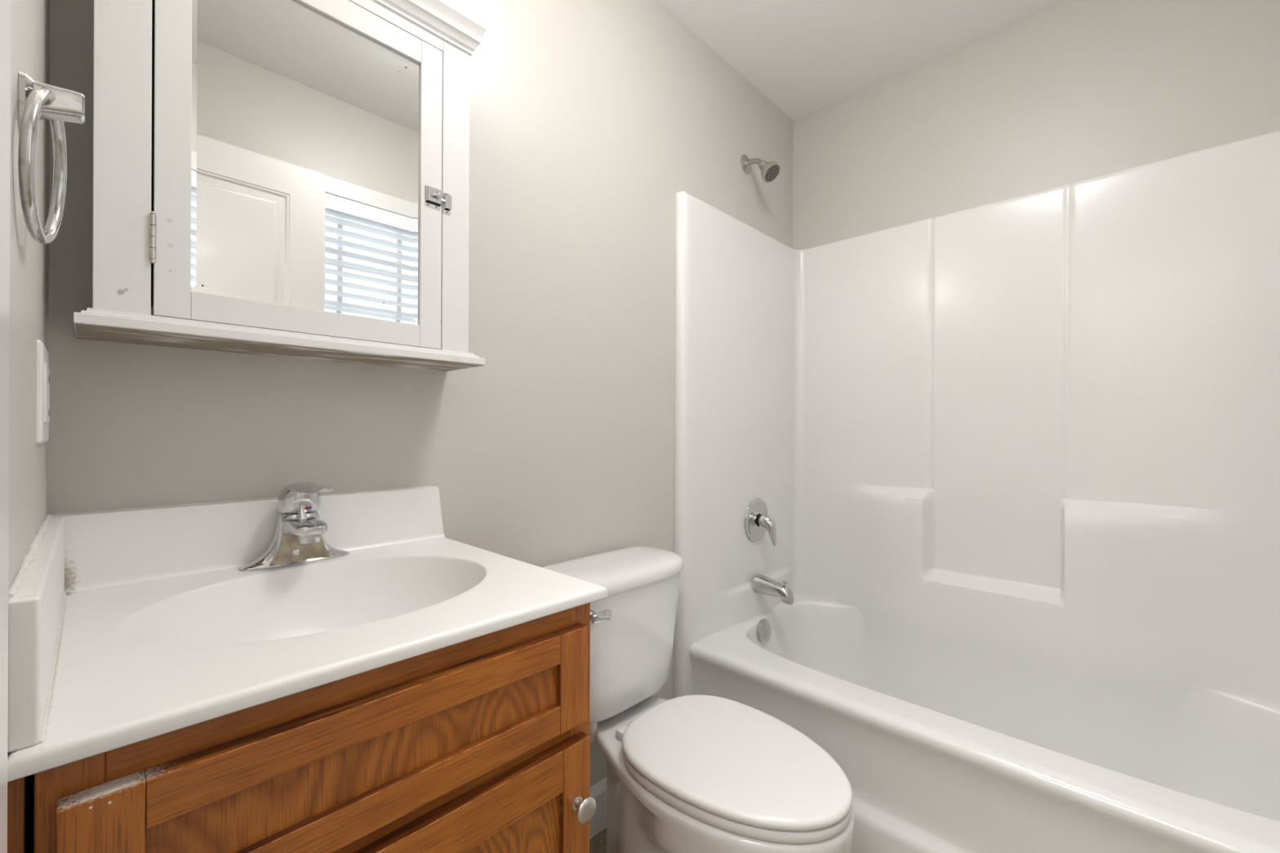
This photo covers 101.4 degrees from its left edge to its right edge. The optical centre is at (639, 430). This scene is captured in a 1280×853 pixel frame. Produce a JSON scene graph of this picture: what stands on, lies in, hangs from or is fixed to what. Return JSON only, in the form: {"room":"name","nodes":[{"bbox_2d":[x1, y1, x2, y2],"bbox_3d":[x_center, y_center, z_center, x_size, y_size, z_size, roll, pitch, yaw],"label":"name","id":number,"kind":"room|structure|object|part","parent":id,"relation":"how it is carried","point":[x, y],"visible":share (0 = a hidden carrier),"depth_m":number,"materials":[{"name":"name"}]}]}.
{"room":"bathroom","nodes":[
{"label":"bathroom","id":0,"kind":"room"},
{"bbox_2d":[8,0,49,852],"bbox_3d":[-0.290,-0.116,0.152,1.530,2.430,0.100,0,0,44],"label":"wall","id":1,"kind":"structure","parent":0,"point":[29,19],"depth_m":0.48,"materials":[{"name":"grey paint"}]},
{"bbox_2d":[0,0,10,852],"bbox_3d":[-0.052,0.041,-0.065,0.741,2.118,0.116,0,0,44],"label":"trim","id":2,"kind":"structure","parent":1,"relation":"attached to","point":[5,5],"depth_m":0.22,"materials":[{"name":"white paint"}]},
{"bbox_2d":[35,339,49,444],"bbox_3d":[-0.688,-0.042,0.605,0.110,0.113,0.007,0,0,44],"label":"outlet plate","id":3,"kind":"object","parent":1,"relation":"attached to","point":[42,355],"visible":1,"depth_m":0.57,"materials":[{"name":"white plastic"}]},
{"bbox_2d":[44,362,48,422],"bbox_3d":[-0.667,-0.042,0.588,0.034,0.066,0.003,0,0,44],"label":"rocker switch","id":4,"kind":"object","parent":3,"relation":"attached to","point":[46,367],"depth_m":0.58,"materials":[{"name":"white plastic"}]},
{"bbox_2d":[47,367,49,422],"bbox_3d":[-0.705,-0.042,0.624,0.034,0.066,0.002,0,0,44],"label":"receptacle","id":5,"kind":"object","parent":3,"relation":"attached to","point":[48,421],"depth_m":0.62,"materials":[{"name":"white plastic"}]},
{"bbox_2d":[17,71,84,244],"bbox_3d":[-0.492,-0.223,0.439,0.119,0.132,0.036,0,0,44],"label":"towel ring","id":6,"kind":"object","parent":1,"relation":"attached to","point":[37,101],"visible":1,"depth_m":0.42,"materials":[{"name":"silver metal"}]},
{"bbox_3d":[-0.511,-0.265,0.437,0.052,0.047,0.006,0,0,44],"label":"wall plate","id":7,"kind":"part","parent":6,"relation":"part of","materials":[{"name":"silver metal"}]},
{"bbox_3d":[-0.491,-0.268,0.441,0.038,0.038,0.032,0,0,44],"label":"bracket arm","id":8,"kind":"part","parent":6,"relation":"part of","materials":[{"name":"silver metal"}]},
{"bbox_2d":[47,0,793,786],"bbox_3d":[-0.115,-0.116,1.516,0.100,2.430,2.315,0,0,44],"label":"wall","id":9,"kind":"structure","parent":0,"point":[588,119],"depth_m":1.27,"materials":[{"name":"grey paint"}]},
{"bbox_2d":[51,485,444,592],"bbox_3d":[-0.609,0.170,0.908,0.025,0.106,0.554,0,0,44],"label":"backsplash","id":10,"kind":"structure","parent":9,"relation":"attached to","point":[111,548],"depth_m":0.82,"materials":[{"name":"stone"}]},
{"bbox_2d":[73,0,487,371],"bbox_3d":[-0.545,-0.465,0.873,0.164,0.674,0.552,0,0,44],"label":"medicine cabinet","id":11,"kind":"object","parent":9,"relation":"attached to","point":[277,178],"visible":1,"depth_m":0.80,"materials":[{"name":"paint"}]},
{"bbox_2d":[73,307,484,364],"bbox_3d":[-0.547,-0.140,0.878,0.156,0.022,0.544,0,0,44],"label":"shelf","id":12,"kind":"object","parent":11,"relation":"attached to","point":[157,326],"depth_m":0.78,"materials":[{"name":"paint"}]},
{"bbox_3d":[-0.510,-0.429,0.838,0.019,0.553,0.392,0,0,44],"label":"door","id":13,"kind":"part","parent":11,"relation":"part of","materials":[{"name":"paint"}]},
{"bbox_2d":[191,0,419,324],"bbox_3d":[-0.508,-0.427,0.835,0.002,0.481,0.324,0,0,43],"label":"mirror","id":14,"kind":"object","parent":11,"relation":"attached to","point":[305,113],"depth_m":0.82,"materials":[{"name":"clear glass"}]},
{"bbox_3d":[-0.545,-0.760,0.872,0.164,0.072,0.550,0,0,44],"label":"crown moulding","id":15,"kind":"part","parent":11,"relation":"part of","materials":[{"name":"paint"}]},
{"bbox_2d":[589,776,606,839],"bbox_3d":[-0.162,1.035,1.389,0.015,0.129,0.794,0,0,44],"label":"baseboard","id":16,"kind":"structure","parent":9,"relation":"attached to","point":[597,791],"depth_m":1.43,"materials":[{"name":"white paint"}]},
{"bbox_2d":[740,154,781,183],"bbox_3d":[0.449,-0.974,1.928,0.140,0.131,0.076,0,0,44],"label":"shower fixture","id":17,"kind":"object","parent":9,"relation":"attached to","point":[770,171],"visible":1,"depth_m":1.91,"materials":[{"name":"silver metal"}]},
{"bbox_3d":[0.430,-0.992,1.947,0.079,0.046,0.020,0,0,44],"label":"shower arm","id":18,"kind":"part","parent":17,"relation":"part of","materials":[{"name":"silver metal"}]},
{"bbox_2d":[589,827,606,852],"bbox_3d":[0.020,1.150,0.483,1.730,0.100,3.615,0,0,44],"label":"floor","id":19,"kind":"structure","parent":0,"point":[597,844],"depth_m":1.39,"materials":[{"name":"tile"}]},
{"bbox_2d":[7,602,595,852],"bbox_3d":[-0.426,0.669,0.721,0.550,0.859,0.540,0,0,44],"label":"vanity cabinet","id":20,"kind":"object","parent":19,"relation":"on","point":[480,744],"visible":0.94,"depth_m":0.53,"materials":[{"name":"brown wood"}]},
{"bbox_2d":[7,485,608,782],"bbox_3d":[-0.430,0.242,0.734,0.527,0.262,0.558,0,0,44],"label":"countertop","id":21,"kind":"structure","parent":20,"relation":"on","point":[126,626],"depth_m":0.69,"materials":[{"name":"stone"}]},
{"bbox_2d":[239,482,349,570],"bbox_3d":[-0.571,0.154,0.864,0.142,0.136,0.139,0,0,-18],"label":"faucet","id":22,"kind":"object","parent":21,"relation":"on","point":[298,539],"visible":1,"depth_m":0.85,"materials":[{"name":"silver metal"}]},
{"bbox_3d":[-0.579,0.188,0.886,0.049,0.068,0.159,0,0,44],"label":"plate","id":23,"kind":"part","parent":22,"relation":"part of","materials":[{"name":"silver metal"}]},
{"bbox_3d":[-0.563,0.193,0.871,0.004,0.046,0.087,0,0,44],"label":"plate","id":24,"kind":"part","parent":22,"relation":"part of","materials":[{"name":"silver metal"}]},
{"bbox_3d":[-0.553,0.135,0.858,0.020,0.027,0.020,0,0,44],"label":"lift rod","id":25,"kind":"part","parent":22,"relation":"part of","materials":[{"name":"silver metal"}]},
{"bbox_3d":[-0.546,0.111,0.856,0.133,0.051,0.062,0,0,44],"label":"lever handle","id":26,"kind":"part","parent":22,"relation":"part of","materials":[{"name":"silver metal"}]},
{"bbox_3d":[-0.540,0.161,0.850,0.074,0.037,0.054,0,0,44],"label":"spout","id":27,"kind":"part","parent":22,"relation":"part of","materials":[{"name":"silver metal"}]},
{"bbox_3d":[-0.250,0.702,0.558,0.019,0.554,0.499,0,0,44],"label":"door","id":28,"kind":"part","parent":20,"relation":"part of","materials":[{"name":"brown wood"}]},
{"bbox_3d":[-0.077,0.508,0.706,0.025,0.032,0.032,0,0,44],"label":"knob","id":29,"kind":"part","parent":20,"relation":"part of","materials":[{"name":"silver metal"}]},
{"bbox_2d":[542,546,853,852],"bbox_3d":[0.111,0.715,1.164,0.705,0.771,0.428,0,0,44],"label":"toilet","id":30,"kind":"object","parent":19,"relation":"on","point":[692,773],"visible":0.92,"depth_m":1.10,"materials":[{"name":"white ceramic"}]},
{"bbox_3d":[-0.090,0.407,1.151,0.032,0.026,0.049,0,0,44],"label":"flush lever","id":31,"kind":"part","parent":30,"relation":"part of","materials":[{"name":"silver metal"}]},
{"bbox_3d":[-0.062,0.351,1.331,0.212,0.044,0.428,0,0,44],"label":"tank lid","id":32,"kind":"part","parent":30,"relation":"part of","materials":[{"name":"white ceramic"}]},
{"bbox_3d":[-0.063,0.528,1.331,0.193,0.313,0.408,0,0,44],"label":"tank","id":33,"kind":"part","parent":30,"relation":"part of","materials":[{"name":"white ceramic"}]},
{"bbox_3d":[0.150,0.902,1.135,0.605,0.397,0.372,0,0,44],"label":"bowl","id":34,"kind":"part","parent":30,"relation":"part of","materials":[{"name":"white ceramic"}]},
{"bbox_3d":[0.194,0.692,1.085,0.470,0.020,0.350,0,0,44],"label":"seat","id":35,"kind":"part","parent":30,"relation":"part of","materials":[{"name":"white plastic"}]},
{"bbox_3d":[0.194,0.668,1.085,0.475,0.022,0.355,0,0,44],"label":"lid","id":36,"kind":"part","parent":30,"relation":"part of","materials":[{"name":"white plastic"}]},
{"bbox_2d":[673,130,1279,852],"bbox_3d":[0.933,0.173,1.435,1.529,1.862,0.781,0,0,44],"label":"shower","id":37,"kind":"object","parent":19,"relation":"on","point":[1014,462],"visible":0.96,"depth_m":1.58,"materials":[{"name":"white plastic"}]},
{"bbox_2d":[744,497,777,546],"bbox_3d":[0.468,0.339,1.941,0.085,0.170,0.163,0,0,44],"label":"shower valve","id":38,"kind":"object","parent":37,"relation":"attached to","point":[757,521],"visible":1,"depth_m":1.94,"materials":[{"name":"silver metal"}]},
{"bbox_3d":[0.451,0.336,1.957,0.024,0.048,0.048,0,0,44],"label":"valve stem","id":39,"kind":"part","parent":38,"relation":"part of","materials":[{"name":"black"}]},
{"bbox_3d":[0.476,0.366,1.933,0.061,0.115,0.049,0,0,44],"label":"lever","id":40,"kind":"part","parent":38,"relation":"part of","materials":[{"name":"silver metal"}]},
{"bbox_3d":[0.451,0.729,1.908,0.025,0.084,0.084,0,0,44],"label":"overflow plate","id":41,"kind":"part","parent":37,"relation":"part of","materials":[{"name":"silver metal"}]},
{"bbox_2d":[752,573,794,604],"bbox_3d":[0.488,0.576,1.905,0.138,0.084,0.067,0,0,44],"label":"tub spout","id":42,"kind":"object","parent":37,"relation":"attached to","point":[762,584],"visible":1,"depth_m":1.89,"materials":[{"name":"silver metal"}]},
{"bbox_3d":[0.520,0.550,1.875,0.020,0.020,0.020,0,0,44],"label":"diverter knob","id":43,"kind":"part","parent":42,"relation":"part of","materials":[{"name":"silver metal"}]},
{"bbox_2d":[689,593,1279,852],"bbox_3d":[0.939,0.893,1.444,1.526,0.422,0.752,0,0,44],"label":"tub","id":44,"kind":"object","parent":37,"relation":"in","point":[944,740],"depth_m":1.37,"materials":[{"name":"white plastic"}]},
{"bbox_2d":[658,0,1068,120],"bbox_3d":[0.031,-1.380,0.483,1.730,0.100,3.615,0,0,44],"label":"ceiling","id":45,"kind":"structure","parent":0,"point":[806,57],"depth_m":1.75,"materials":[{"name":"white paint"}]},
{"bbox_2d":[792,0,1279,249],"bbox_3d":[1.239,-0.110,1.754,1.530,2.430,0.100,0,0,44],"label":"wall","id":46,"kind":"structure","parent":0,"point":[1071,91],"depth_m":1.66,"materials":[{"name":"grey paint"}]}
]}

